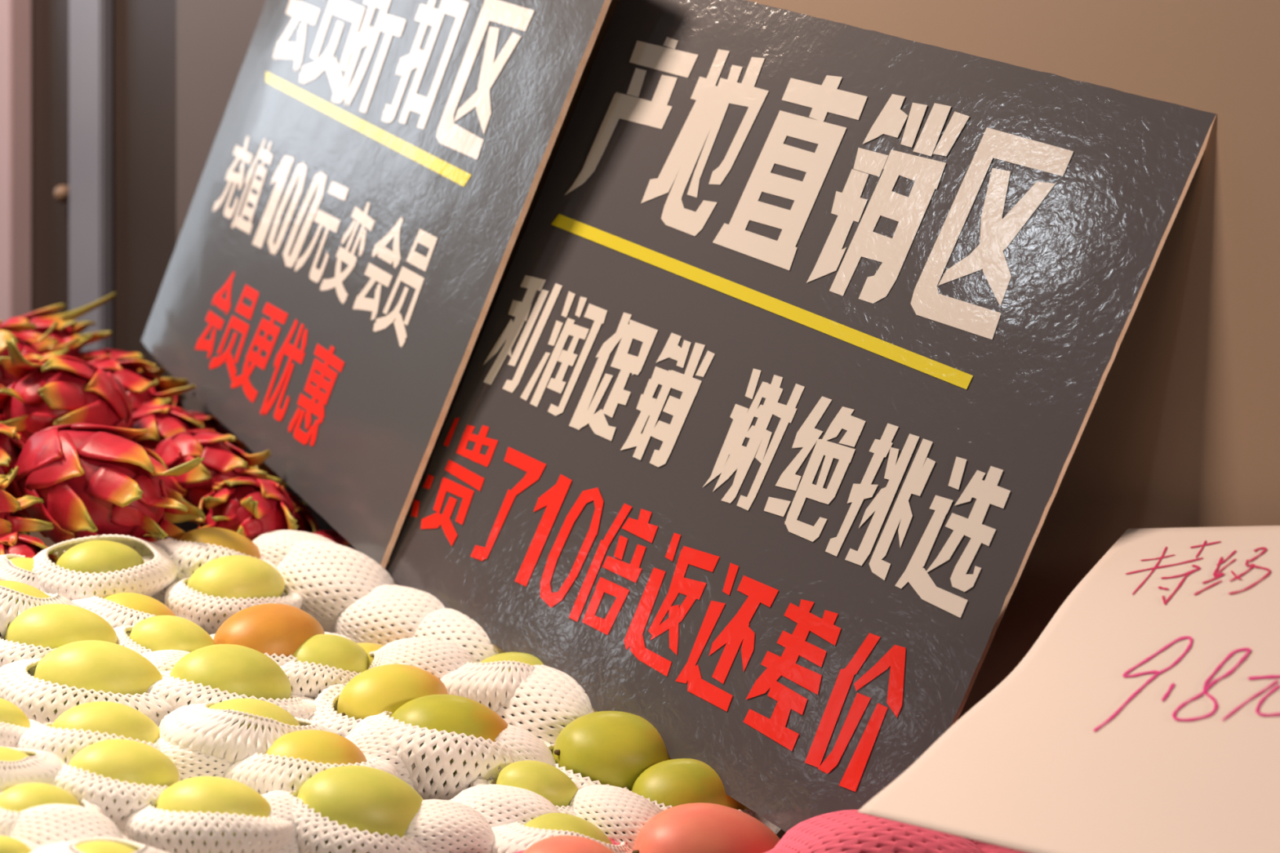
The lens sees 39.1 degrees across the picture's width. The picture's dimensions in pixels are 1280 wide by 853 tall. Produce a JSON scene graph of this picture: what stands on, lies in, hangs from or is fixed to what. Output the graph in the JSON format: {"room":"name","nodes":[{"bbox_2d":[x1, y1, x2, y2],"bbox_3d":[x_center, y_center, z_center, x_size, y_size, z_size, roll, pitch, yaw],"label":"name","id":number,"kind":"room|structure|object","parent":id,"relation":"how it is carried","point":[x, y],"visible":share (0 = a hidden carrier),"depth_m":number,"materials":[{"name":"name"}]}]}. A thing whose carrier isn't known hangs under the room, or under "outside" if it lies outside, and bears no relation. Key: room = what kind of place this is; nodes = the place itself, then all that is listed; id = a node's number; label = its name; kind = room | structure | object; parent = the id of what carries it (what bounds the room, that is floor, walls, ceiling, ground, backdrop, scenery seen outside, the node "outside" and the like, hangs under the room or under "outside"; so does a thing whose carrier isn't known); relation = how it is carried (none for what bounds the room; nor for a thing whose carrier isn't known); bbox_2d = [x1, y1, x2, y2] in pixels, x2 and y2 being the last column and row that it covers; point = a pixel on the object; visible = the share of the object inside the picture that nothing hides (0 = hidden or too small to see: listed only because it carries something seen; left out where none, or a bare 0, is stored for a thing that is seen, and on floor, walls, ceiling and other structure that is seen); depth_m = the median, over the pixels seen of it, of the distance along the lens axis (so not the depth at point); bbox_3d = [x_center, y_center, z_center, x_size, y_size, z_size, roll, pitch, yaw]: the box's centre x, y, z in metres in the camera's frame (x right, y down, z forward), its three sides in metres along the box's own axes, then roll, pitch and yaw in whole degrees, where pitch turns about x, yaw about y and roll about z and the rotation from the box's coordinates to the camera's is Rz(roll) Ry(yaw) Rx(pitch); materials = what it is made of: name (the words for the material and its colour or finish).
{"room":"shop","nodes":[
{"label":"shop","id":0,"kind":"room"},
{"bbox_2d":[31,0,176,377],"bbox_3d":[-1.065,-0.200,2.572,1.726,3.000,0.030,0,0,43],"label":"wall","id":1,"kind":"structure","parent":0,"point":[144,31],"depth_m":2.12,"materials":[{"name":"paint"}]},
{"bbox_2d":[0,0,31,323],"bbox_3d":[-1.008,-0.200,2.478,0.637,3.000,0.030,0,0,43],"label":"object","id":2,"kind":"structure","parent":1,"relation":"attached to","point":[15,15],"depth_m":2.26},
{"bbox_2d":[69,0,112,351],"bbox_3d":[-0.658,-0.200,2.156,0.076,3.000,0.018,0,0,43],"label":"trim","id":3,"kind":"structure","parent":1,"relation":"attached to","point":[91,21],"depth_m":2.14,"materials":[{"name":"metal"}]},
{"bbox_2d":[176,0,500,661],"bbox_3d":[-0.251,-0.200,1.759,0.574,3.000,0.100,0,0,43],"label":"wall","id":4,"kind":"structure","parent":0,"point":[214,37],"depth_m":1.88,"materials":[{"name":"paint"}]},
{"bbox_2d":[141,0,611,568],"bbox_3d":[-0.260,-0.218,1.588,0.125,0.662,0.707,0,0,-36],"label":"sign board","id":5,"kind":"object","parent":4,"relation":"attached to","point":[373,171],"visible":1,"depth_m":1.52,"materials":[{"name":"grey plastic"}]},
{"bbox_2d":[500,0,1279,839],"bbox_3d":[0.923,-0.200,0.617,2.700,3.000,0.157,0,0,43],"label":"wall","id":6,"kind":"structure","parent":0,"point":[1182,428],"depth_m":1.08,"materials":[{"name":"paint"}]},
{"bbox_2d":[386,0,1216,852],"bbox_3d":[0.070,-0.033,1.237,0.637,0.632,0.116,0,0,43],"label":"sign board","id":7,"kind":"object","parent":6,"relation":"attached to","point":[797,349],"visible":0.96,"depth_m":1.20,"materials":[{"name":"grey"}]},
{"bbox_2d":[857,525,1279,852],"bbox_3d":[0.307,0.133,0.942,0.228,0.171,0.309,0,0,-45],"label":"price card","id":8,"kind":"object","parent":6,"relation":"attached to","point":[1144,717],"visible":1,"depth_m":0.95,"materials":[{"name":"paper"}]},
{"bbox_3d":[-1.286,1.310,-0.054,5.000,0.020,4.160,0,0,43],"label":"floor","id":9,"kind":"structure","parent":0,"visible":0},
{"bbox_2d":[29,520,436,840],"bbox_3d":[-0.426,0.601,1.167,1.825,1.398,0.878,0,0,43],"label":"display table","id":10,"kind":"object","parent":9,"relation":"on","point":[188,526],"visible":0.02,"depth_m":1.66,"materials":[{"name":"brown wood"}]},
{"bbox_2d":[0,423,27,518],"bbox_3d":[-0.512,0.044,1.414,0.114,0.105,0.096,0,0,25],"label":"dragon fruit","id":11,"kind":"object","parent":10,"relation":"on","point":[11,446],"visible":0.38,"depth_m":1.41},
{"bbox_2d":[0,466,53,535],"bbox_3d":[-0.501,0.069,1.351,0.084,0.086,0.107,0,0,42],"label":"dragon fruit","id":12,"kind":"object","parent":10,"relation":"on","point":[8,504],"visible":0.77,"depth_m":1.35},
{"bbox_2d":[0,553,75,593],"bbox_3d":[-0.440,0.116,1.300,0.092,0.050,0.057,0,0,-44],"label":"net","id":13,"kind":"object","parent":10,"relation":"on","point":[8,571],"visible":0.21,"depth_m":1.28,"materials":[{"name":"white"}]},
{"bbox_2d":[55,540,144,594],"bbox_3d":[-0.398,0.106,1.327,0.050,0.045,0.068,0,0,29],"label":"mango","id":14,"kind":"object","parent":13,"relation":"on","point":[97,557],"visible":0.59,"depth_m":1.31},
{"bbox_2d":[31,534,177,600],"bbox_3d":[-0.398,0.108,1.325,0.115,0.055,0.081,0,0,-36],"label":"net","id":15,"kind":"object","parent":14,"relation":"attached to","point":[148,579],"visible":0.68,"depth_m":1.30,"materials":[{"name":"white"}]},
{"bbox_2d":[8,557,34,580],"bbox_3d":[-0.442,0.114,1.300,0.042,0.039,0.056,0,0,28],"label":"mango","id":16,"kind":"object","parent":15,"relation":"on","point":[26,563],"visible":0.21,"depth_m":1.29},
{"bbox_2d":[0,532,58,564],"bbox_3d":[-0.457,0.115,1.328,0.081,0.075,0.070,0,0,1],"label":"dragon fruit","id":17,"kind":"object","parent":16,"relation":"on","point":[14,543],"visible":0.17,"depth_m":1.32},
{"bbox_2d":[0,319,80,388],"bbox_3d":[-0.604,-0.050,1.711,0.148,0.102,0.108,0,0,-18],"label":"dragon fruit","id":18,"kind":"object","parent":10,"relation":"on","point":[9,331],"visible":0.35,"depth_m":1.71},
{"bbox_2d":[0,292,115,359],"bbox_3d":[-0.605,-0.084,1.832,0.142,0.109,0.101,0,0,-2],"label":"dragon fruit","id":19,"kind":"object","parent":10,"relation":"on","point":[67,330],"visible":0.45,"depth_m":1.82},
{"bbox_2d":[1,804,128,846],"bbox_3d":[-0.311,0.225,0.963,0.074,0.046,0.050,0,0,-31],"label":"net","id":20,"kind":"object","parent":10,"relation":"on","point":[53,823],"visible":0.73,"depth_m":0.95,"materials":[{"name":"white"}]},
{"bbox_2d":[0,782,80,812],"bbox_3d":[-0.326,0.209,0.971,0.048,0.032,0.035,0,0,-23],"label":"mango","id":21,"kind":"object","parent":20,"relation":"on","point":[20,797],"visible":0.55,"depth_m":0.96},
{"bbox_2d":[0,792,103,844],"bbox_3d":[-0.326,0.214,0.973,0.073,0.033,0.050,0,0,-41],"label":"net","id":22,"kind":"object","parent":21,"relation":"attached to","point":[7,818],"visible":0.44,"depth_m":0.95,"materials":[{"name":"white"}]},
{"bbox_2d":[0,746,30,761],"bbox_3d":[-0.357,0.194,0.999,0.048,0.033,0.037,0,0,-1],"label":"mango","id":23,"kind":"object","parent":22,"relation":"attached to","point":[7,754],"visible":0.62,"depth_m":1.00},
{"bbox_2d":[0,746,65,792],"bbox_3d":[-0.358,0.196,0.999,0.079,0.039,0.051,0,0,-28],"label":"net","id":24,"kind":"object","parent":23,"relation":"attached to","point":[42,766],"visible":0.61,"depth_m":0.99,"materials":[{"name":"white"}]},
{"bbox_2d":[0,835,31,852],"bbox_3d":[-0.328,0.220,0.921,0.033,0.021,0.022,0,0,-23],"label":"mango","id":25,"kind":"object","parent":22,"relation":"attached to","point":[7,844],"visible":1,"depth_m":0.92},
{"bbox_2d":[75,841,136,852],"bbox_3d":[-0.277,0.232,0.927,0.056,0.036,0.039,0,0,-36],"label":"mango","id":26,"kind":"object","parent":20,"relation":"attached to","point":[92,846],"visible":0.99,"depth_m":0.92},
{"bbox_2d":[30,836,168,852],"bbox_3d":[-0.274,0.234,0.926,0.086,0.043,0.059,0,0,-31],"label":"net","id":27,"kind":"object","parent":26,"relation":"attached to","point":[64,846],"visible":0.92,"depth_m":0.93,"materials":[{"name":"white"}]},
{"bbox_2d":[0,337,133,443],"bbox_3d":[-0.507,-0.015,1.539,0.104,0.117,0.164,0,0,28],"label":"dragon fruit","id":28,"kind":"object","parent":10,"relation":"on","point":[60,389],"visible":0.67,"depth_m":1.51,"materials":[{"name":"food"}]},
{"bbox_2d":[0,631,138,676],"bbox_3d":[-0.384,0.152,1.194,0.116,0.040,0.072,0,0,-31],"label":"net","id":29,"kind":"object","parent":10,"relation":"on","point":[10,651],"visible":0.22,"depth_m":1.16,"materials":[{"name":"white"}]},
{"bbox_2d":[0,580,49,632],"bbox_3d":[-0.421,0.127,1.210,0.070,0.047,0.050,0,0,-23],"label":"mango","id":30,"kind":"object","parent":29,"relation":"on","point":[25,588],"visible":0.2,"depth_m":1.20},
{"bbox_2d":[0,577,86,659],"bbox_3d":[-0.421,0.130,1.210,0.110,0.059,0.072,0,0,-32],"label":"net","id":31,"kind":"object","parent":29,"relation":"on","point":[29,602],"visible":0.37,"depth_m":1.19,"materials":[{"name":"white"}]},
{"bbox_2d":[4,604,117,666],"bbox_3d":[-0.384,0.141,1.192,0.074,0.048,0.051,0,0,-23],"label":"mango","id":32,"kind":"object","parent":29,"relation":"on","point":[53,626],"visible":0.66,"depth_m":1.17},
{"bbox_2d":[17,722,160,765],"bbox_3d":[-0.319,0.195,1.072,0.101,0.042,0.067,0,0,-33],"label":"net","id":33,"kind":"object","parent":10,"relation":"on","point":[44,738],"visible":0.31,"depth_m":1.04,"materials":[{"name":"white"}]},
{"bbox_2d":[0,719,43,748],"bbox_3d":[-0.384,0.179,1.060,0.069,0.029,0.052,0,0,-34],"label":"net","id":34,"kind":"object","parent":33,"relation":"on","point":[8,731],"visible":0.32,"depth_m":1.04,"materials":[{"name":"white"}]},
{"bbox_2d":[0,697,30,737],"bbox_3d":[-0.383,0.173,1.060,0.043,0.030,0.033,0,0,-34],"label":"mango","id":35,"kind":"object","parent":34,"relation":"in","point":[10,713],"visible":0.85,"depth_m":1.05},
{"bbox_2d":[50,701,159,760],"bbox_3d":[-0.318,0.186,1.072,0.068,0.045,0.050,0,0,-23],"label":"mango","id":36,"kind":"object","parent":33,"relation":"on","point":[110,717],"visible":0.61,"depth_m":1.06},
{"bbox_2d":[0,657,190,727],"bbox_3d":[-0.347,0.173,1.147,0.127,0.050,0.078,0,0,-16],"label":"net","id":37,"kind":"object","parent":10,"relation":"on","point":[25,691],"visible":0.48,"depth_m":1.11,"materials":[{"name":"white"}]},
{"bbox_2d":[34,640,162,713],"bbox_3d":[-0.345,0.163,1.143,0.079,0.053,0.058,0,0,0],"label":"mango","id":38,"kind":"object","parent":37,"relation":"in","point":[107,667],"visible":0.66,"depth_m":1.13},
{"bbox_2d":[11,422,205,547],"bbox_3d":[-0.413,0.058,1.407,0.158,0.123,0.115,0,0,17],"label":"dragon fruit","id":39,"kind":"object","parent":10,"relation":"on","point":[91,479],"visible":0.84,"depth_m":1.37,"materials":[{"name":"food"}]},
{"bbox_2d":[71,595,155,628],"bbox_3d":[-0.361,0.145,1.283,0.098,0.052,0.072,0,0,-12],"label":"net","id":40,"kind":"object","parent":10,"relation":"on","point":[110,611],"visible":0.2,"depth_m":1.26,"materials":[{"name":"white"}]},
{"bbox_2d":[102,592,176,625],"bbox_3d":[-0.360,0.141,1.285,0.066,0.045,0.047,0,0,-24],"label":"mango","id":41,"kind":"object","parent":40,"relation":"in","point":[140,602],"visible":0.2,"depth_m":1.27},
{"bbox_2d":[68,739,179,816],"bbox_3d":[-0.296,0.202,1.032,0.064,0.045,0.051,0,0,-20],"label":"mango","id":42,"kind":"object","parent":10,"relation":"on","point":[131,762],"visible":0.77,"depth_m":1.02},
{"bbox_2d":[53,763,168,830],"bbox_3d":[-0.298,0.210,1.032,0.073,0.042,0.100,0,0,45],"label":"net","id":43,"kind":"object","parent":42,"relation":"attached to","point":[73,780],"visible":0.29,"depth_m":1.00,"materials":[{"name":"white"}]},
{"bbox_2d":[79,348,185,399],"bbox_3d":[-0.527,-0.035,1.841,0.124,0.088,0.076,0,0,17],"label":"dragon fruit","id":44,"kind":"object","parent":10,"relation":"on","point":[120,356],"visible":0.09,"depth_m":1.83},
{"bbox_2d":[88,354,196,413],"bbox_3d":[-0.484,-0.017,1.691,0.140,0.102,0.090,0,0,27],"label":"dragon fruit","id":45,"kind":"object","parent":10,"relation":"on","point":[144,389],"visible":0.3,"depth_m":1.68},
{"bbox_2d":[128,404,204,451],"bbox_3d":[-0.424,0.026,1.621,0.092,0.091,0.106,0,0,-22],"label":"dragon fruit","id":46,"kind":"object","parent":10,"relation":"on","point":[162,422],"visible":0.27,"depth_m":1.60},
{"bbox_2d":[123,802,296,852],"bbox_3d":[-0.241,0.229,1.018,0.098,0.036,0.070,0,0,-26],"label":"net","id":47,"kind":"object","parent":10,"relation":"on","point":[146,825],"visible":0.73,"depth_m":0.99,"materials":[{"name":"white"}]},
{"bbox_2d":[155,776,271,852],"bbox_3d":[-0.241,0.220,1.017,0.067,0.043,0.048,0,0,-23],"label":"mango","id":48,"kind":"object","parent":47,"relation":"on","point":[204,794],"visible":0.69,"depth_m":1.00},
{"bbox_2d":[231,793,317,852],"bbox_3d":[-0.214,0.233,1.033,0.067,0.043,0.043,0,0,-29],"label":"net","id":49,"kind":"object","parent":47,"relation":"on","point":[281,805],"visible":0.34,"depth_m":1.02,"materials":[{"name":"white"}]},
{"bbox_2d":[183,410,248,450],"bbox_3d":[-0.415,0.027,1.712,0.081,0.086,0.122,0,0,-44],"label":"dragon fruit","id":50,"kind":"object","parent":10,"relation":"on","point":[210,422],"visible":0.06,"depth_m":1.71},
{"bbox_2d":[153,429,282,524],"bbox_3d":[-0.365,0.050,1.535,0.111,0.096,0.083,0,0,25],"label":"dragon fruit","id":51,"kind":"object","parent":10,"relation":"on","point":[223,461],"visible":0.58,"depth_m":1.51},
{"bbox_2d":[177,527,260,567],"bbox_3d":[-0.330,0.104,1.404,0.072,0.051,0.058,0,0,-2],"label":"mango","id":52,"kind":"object","parent":10,"relation":"on","point":[228,539],"visible":0.31,"depth_m":1.39,"materials":[{"name":"food"}]},
{"bbox_2d":[139,537,278,577],"bbox_3d":[-0.330,0.111,1.406,0.123,0.051,0.079,0,0,-36],"label":"net","id":53,"kind":"object","parent":52,"relation":"attached to","point":[185,552],"visible":0.31,"depth_m":1.37,"materials":[{"name":"white"}]},
{"bbox_2d":[146,675,316,719],"bbox_3d":[-0.269,0.184,1.186,0.130,0.048,0.090,0,0,-32],"label":"net","id":54,"kind":"object","parent":10,"relation":"on","point":[299,706],"visible":0.26,"depth_m":1.15,"materials":[{"name":"white"}]},
{"bbox_2d":[142,649,190,671],"bbox_3d":[-0.315,0.171,1.196,0.071,0.044,0.047,0,0,-33],"label":"net","id":55,"kind":"object","parent":54,"relation":"on","point":[163,660],"visible":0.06,"depth_m":1.19,"materials":[{"name":"white"}]},
{"bbox_2d":[169,644,291,702],"bbox_3d":[-0.269,0.172,1.185,0.082,0.058,0.064,0,0,-19],"label":"mango","id":56,"kind":"object","parent":54,"relation":"on","point":[241,670],"visible":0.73,"depth_m":1.16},
{"bbox_2d":[186,555,284,622],"bbox_3d":[-0.304,0.123,1.356,0.079,0.052,0.055,0,0,-36],"label":"mango","id":57,"kind":"object","parent":10,"relation":"on","point":[237,576],"visible":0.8,"depth_m":1.34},
{"bbox_2d":[164,577,302,635],"bbox_3d":[-0.305,0.134,1.359,0.115,0.044,0.074,0,0,-45],"label":"net","id":58,"kind":"object","parent":57,"relation":"attached to","point":[184,602],"visible":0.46,"depth_m":1.32,"materials":[{"name":"white"}]},
{"bbox_2d":[192,477,298,541],"bbox_3d":[-0.324,0.086,1.472,0.086,0.088,0.108,0,0,-14],"label":"dragon fruit","id":59,"kind":"object","parent":10,"relation":"on","point":[251,508],"visible":0.62,"depth_m":1.46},
{"bbox_2d":[285,489,319,533],"bbox_3d":[-0.317,0.102,1.581,0.081,0.091,0.121,0,0,-10],"label":"dragon fruit","id":60,"kind":"object","parent":10,"relation":"on","point":[306,522],"visible":0.11,"depth_m":1.58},
{"bbox_2d":[263,729,367,792],"bbox_3d":[-0.201,0.210,1.100,0.074,0.048,0.052,0,0,-25],"label":"mango","id":61,"kind":"object","parent":10,"relation":"on","point":[317,746],"visible":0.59,"depth_m":1.09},
{"bbox_2d":[222,752,397,796],"bbox_3d":[-0.202,0.217,1.100,0.109,0.044,0.074,0,0,-28],"label":"net","id":62,"kind":"object","parent":61,"relation":"attached to","point":[255,769],"visible":0.36,"depth_m":1.07,"materials":[{"name":"white"}]},
{"bbox_2d":[208,697,301,747],"bbox_3d":[-0.243,0.195,1.117,0.075,0.052,0.057,0,0,-25],"label":"mango","id":63,"kind":"object","parent":62,"relation":"on","point":[256,707],"visible":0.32,"depth_m":1.11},
{"bbox_2d":[159,702,335,791],"bbox_3d":[-0.241,0.200,1.117,0.122,0.057,0.078,0,0,-40],"label":"net","id":64,"kind":"object","parent":63,"relation":"attached to","point":[194,727],"visible":0.39,"depth_m":1.08,"materials":[{"name":"white"}]},
{"bbox_2d":[155,737,236,781],"bbox_3d":[-0.267,0.206,1.089,0.076,0.046,0.050,0,0,-32],"label":"net","id":65,"kind":"object","parent":64,"relation":"on","point":[177,755],"visible":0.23,"depth_m":1.07,"materials":[{"name":"white"}]},
{"bbox_2d":[274,540,399,633],"bbox_3d":[-0.235,0.126,1.409,0.094,0.074,0.095,0,0,-29],"label":"net","id":66,"kind":"object","parent":10,"relation":"on","point":[354,571],"visible":0.52,"depth_m":1.38,"materials":[{"name":"white"}]},
{"bbox_2d":[252,529,346,601],"bbox_3d":[-0.271,0.112,1.435,0.096,0.059,0.064,0,0,-12],"label":"net","id":67,"kind":"object","parent":66,"relation":"on","point":[271,544],"visible":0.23,"depth_m":1.42,"materials":[{"name":"white"}]},
{"bbox_2d":[312,529,390,569],"bbox_3d":[-0.250,0.136,1.529,0.118,0.096,0.080,0,0,13],"label":"dragon fruit","id":68,"kind":"object","parent":10,"relation":"on","point":[333,535],"visible":0.02,"depth_m":1.52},
{"bbox_2d":[264,787,451,852],"bbox_3d":[-0.167,0.240,1.062,0.119,0.055,0.082,0,0,-33],"label":"net","id":69,"kind":"object","parent":10,"relation":"on","point":[308,820],"visible":0.43,"depth_m":1.02,"materials":[{"name":"white"}]},
{"bbox_2d":[297,765,425,852],"bbox_3d":[-0.163,0.228,1.062,0.084,0.056,0.060,0,0,-38],"label":"mango","id":70,"kind":"object","parent":69,"relation":"on","point":[372,800],"visible":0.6,"depth_m":1.04,"materials":[{"name":"food"}]},
{"bbox_2d":[404,799,494,852],"bbox_3d":[-0.120,0.247,1.073,0.079,0.050,0.052,0,0,-28],"label":"net","id":71,"kind":"object","parent":69,"relation":"on","point":[455,820],"visible":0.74,"depth_m":1.06,"materials":[{"name":"white"}]},
{"bbox_2d":[328,584,468,647],"bbox_3d":[-0.183,0.158,1.380,0.114,0.072,0.072,0,0,17],"label":"net","id":72,"kind":"object","parent":10,"relation":"on","point":[398,604],"visible":0.4,"depth_m":1.35,"materials":[{"name":"white"}]},
{"bbox_2d":[396,608,506,662],"bbox_3d":[-0.137,0.173,1.360,0.112,0.072,0.070,0,0,28],"label":"net","id":73,"kind":"object","parent":10,"relation":"on","point":[455,625],"visible":0.14,"depth_m":1.33,"materials":[{"name":"white"}]},
{"bbox_2d":[356,643,383,667],"bbox_3d":[-0.198,0.189,1.302,0.091,0.063,0.072,0,0,-23],"label":"mango","id":74,"kind":"object","parent":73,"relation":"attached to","point":[368,647],"visible":0.03,"depth_m":1.29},
{"label":"net","id":75,"kind":"object","parent":74,"relation":"attached to","visible":0},
{"bbox_2d":[280,660,360,699],"bbox_3d":[-0.220,0.182,1.274,0.079,0.043,0.122,0,0,44],"label":"net","id":76,"kind":"object","parent":75,"relation":"on","point":[293,670],"visible":0.28,"depth_m":1.23,"materials":[{"name":"white"}]},
{"bbox_2d":[213,603,324,662],"bbox_3d":[-0.260,0.154,1.269,0.082,0.058,0.068,0,0,-21],"label":"mango","id":77,"kind":"object","parent":76,"relation":"on","point":[270,628],"visible":0.4,"depth_m":1.25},
{"bbox_2d":[209,631,351,688],"bbox_3d":[-0.260,0.168,1.273,0.088,0.046,0.136,0,0,38],"label":"net","id":78,"kind":"object","parent":77,"relation":"attached to","point":[282,660],"visible":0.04,"depth_m":1.24,"materials":[{"name":"white"}]},
{"bbox_2d":[128,615,215,652],"bbox_3d":[-0.319,0.149,1.227,0.058,0.041,0.043,0,0,-1],"label":"mango","id":79,"kind":"object","parent":78,"relation":"on","point":[159,633],"visible":0.6,"depth_m":1.21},
{"bbox_2d":[113,625,151,655],"bbox_3d":[-0.321,0.157,1.229,0.084,0.042,0.058,0,0,-25],"label":"net","id":80,"kind":"object","parent":79,"relation":"attached to","point":[121,631],"visible":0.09,"depth_m":1.21,"materials":[{"name":"white"}]},
{"bbox_2d":[293,634,368,698],"bbox_3d":[-0.221,0.172,1.272,0.073,0.050,0.058,0,0,-27],"label":"mango","id":81,"kind":"object","parent":78,"relation":"on","point":[339,652],"visible":0.52,"depth_m":1.25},
{"bbox_2d":[368,637,477,691],"bbox_3d":[-0.152,0.178,1.286,0.088,0.055,0.056,0,0,-11],"label":"net","id":82,"kind":"object","parent":75,"relation":"on","point":[435,656],"visible":0.45,"depth_m":1.27,"materials":[{"name":"white"}]},
{"bbox_2d":[448,784,559,849],"bbox_3d":[-0.082,0.247,1.115,0.083,0.050,0.056,0,0,-2],"label":"net","id":83,"kind":"object","parent":10,"relation":"on","point":[489,800],"visible":0.31,"depth_m":1.10,"materials":[{"name":"white"}]},
{"bbox_2d":[455,724,556,786],"bbox_3d":[-0.096,0.226,1.192,0.093,0.062,0.059,0,0,-12],"label":"net","id":84,"kind":"object","parent":10,"relation":"on","point":[525,746],"visible":0.17,"depth_m":1.18,"materials":[{"name":"white"}]},
{"bbox_2d":[390,694,508,785],"bbox_3d":[-0.125,0.208,1.188,0.074,0.063,0.085,0,0,27],"label":"mango","id":85,"kind":"object","parent":84,"relation":"on","point":[450,713],"visible":0.37,"depth_m":1.17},
{"bbox_2d":[344,723,443,790],"bbox_3d":[-0.159,0.216,1.160,0.086,0.052,0.055,0,0,-31],"label":"net","id":86,"kind":"object","parent":85,"relation":"on","point":[373,740],"visible":0.35,"depth_m":1.14,"materials":[{"name":"white"}]},
{"bbox_2d":[352,711,519,800],"bbox_3d":[-0.123,0.217,1.188,0.094,0.063,0.131,0,0,42],"label":"net","id":87,"kind":"object","parent":85,"relation":"attached to","point":[502,754],"visible":0.48,"depth_m":1.15,"materials":[{"name":"white"}]},
{"bbox_2d":[337,664,448,732],"bbox_3d":[-0.167,0.189,1.223,0.078,0.055,0.062,0,0,-16],"label":"mango","id":88,"kind":"object","parent":87,"relation":"on","point":[375,691],"visible":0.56,"depth_m":1.20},
{"bbox_2d":[308,682,361,737],"bbox_3d":[-0.169,0.200,1.224,0.130,0.049,0.077,0,0,-36],"label":"net","id":89,"kind":"object","parent":88,"relation":"attached to","point":[326,715],"visible":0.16,"depth_m":1.19,"materials":[{"name":"white"}]},
{"bbox_2d":[552,711,671,791],"bbox_3d":[-0.012,0.227,1.223,0.102,0.068,0.072,0,0,-23],"label":"mango","id":90,"kind":"object","parent":10,"relation":"on","point":[611,748],"visible":0.62,"depth_m":1.19,"materials":[{"name":"food"}]},
{"bbox_2d":[540,739,608,789],"bbox_3d":[-0.015,0.243,1.225,0.157,0.058,0.098,0,0,-26],"label":"net","id":91,"kind":"object","parent":90,"relation":"attached to","point":[580,783],"visible":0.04,"depth_m":1.18,"materials":[{"name":"white"}]},
{"bbox_2d":[479,664,597,754],"bbox_3d":[-0.074,0.206,1.280,0.120,0.073,0.079,0,0,29],"label":"net","id":92,"kind":"object","parent":91,"relation":"on","point":[563,695],"visible":0.27,"depth_m":1.25,"materials":[{"name":"white"}]},
{"bbox_2d":[440,660,556,725],"bbox_3d":[-0.095,0.191,1.290,0.116,0.052,0.079,0,0,-26],"label":"net","id":93,"kind":"object","parent":92,"relation":"on","point":[480,677],"visible":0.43,"depth_m":1.25,"materials":[{"name":"white"}]},
{"bbox_2d":[466,652,543,716],"bbox_3d":[-0.093,0.187,1.294,0.068,0.049,0.058,0,0,-2],"label":"mango","id":94,"kind":"object","parent":93,"relation":"on","point":[524,658],"visible":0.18,"depth_m":1.29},
{"bbox_2d":[607,825,633,852],"bbox_3d":[0.044,0.284,1.117,0.145,0.064,0.096,0,0,-7],"label":"net","id":95,"kind":"object","parent":10,"relation":"on","point":[612,841],"visible":0.13,"depth_m":1.12,"materials":[{"name":"plastic"}]},
{"bbox_2d":[568,784,662,850],"bbox_3d":[-0.012,0.257,1.144,0.068,0.056,0.067,0,0,-32],"label":"net","id":96,"kind":"object","parent":95,"relation":"on","point":[603,803],"visible":0.55,"depth_m":1.13,"materials":[{"name":"white"}]},
{"bbox_2d":[524,813,612,844],"bbox_3d":[-0.048,0.261,1.101,0.066,0.048,0.056,0,0,-2],"label":"mango","id":97,"kind":"object","parent":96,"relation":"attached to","point":[553,821],"visible":0.48,"depth_m":1.09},
{"bbox_2d":[491,820,632,852],"bbox_3d":[-0.046,0.266,1.102,0.074,0.054,0.108,0,0,43],"label":"net","id":98,"kind":"object","parent":97,"relation":"attached to","point":[513,837],"visible":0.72,"depth_m":1.07,"materials":[{"name":"white"}]},
{"bbox_2d":[473,774,595,822],"bbox_3d":[-0.066,0.241,1.149,0.081,0.035,0.058,0,0,-17],"label":"net","id":99,"kind":"object","parent":98,"relation":"on","point":[479,781],"visible":0.17,"depth_m":1.14,"materials":[{"name":"white"}]},
{"bbox_2d":[493,760,578,807],"bbox_3d":[-0.066,0.232,1.148,0.055,0.038,0.040,0,0,0],"label":"mango","id":100,"kind":"object","parent":99,"relation":"on","point":[546,780],"visible":0.62,"depth_m":1.14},
{"bbox_2d":[631,758,750,811],"bbox_3d":[0.034,0.248,1.189,0.084,0.056,0.063,0,0,-2],"label":"mango","id":101,"kind":"object","parent":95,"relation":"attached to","point":[681,781],"visible":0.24,"depth_m":1.17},
{"bbox_2d":[608,786,781,834],"bbox_3d":[0.034,0.260,1.190,0.126,0.048,0.088,0,0,-10],"label":"net","id":102,"kind":"object","parent":10,"relation":"on","point":[775,829],"visible":0.07,"depth_m":1.17,"materials":[{"name":"white"}]},
{"bbox_2d":[764,809,984,852],"bbox_3d":[0.144,0.275,1.069,0.158,0.092,0.098,0,0,-20],"label":"net","id":103,"kind":"object","parent":10,"relation":"on","point":[847,831],"visible":0.84,"depth_m":1.04,"materials":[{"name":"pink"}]},
{"bbox_2d":[631,803,780,852],"bbox_3d":[0.045,0.269,1.114,0.106,0.070,0.074,0,0,-25],"label":"mango","id":104,"kind":"object","parent":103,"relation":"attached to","point":[690,828],"visible":0.94,"depth_m":1.09,"materials":[{"name":"food"}]},
{"bbox_2d":[964,837,1026,852],"bbox_3d":[0.229,0.286,1.108,0.135,0.081,0.085,0,0,-20],"label":"net","id":105,"kind":"object","parent":10,"relation":"on","point":[985,847],"visible":0.05,"depth_m":1.08,"materials":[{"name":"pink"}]},
{"label":"net","id":106,"kind":"object","parent":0,"visible":0},
{"bbox_2d":[523,835,614,852],"bbox_3d":[-0.038,0.252,1.008,0.069,0.044,0.048,0,0,-23],"label":"mango","id":107,"kind":"object","parent":106,"relation":"on","point":[556,844],"visible":1,"depth_m":1.00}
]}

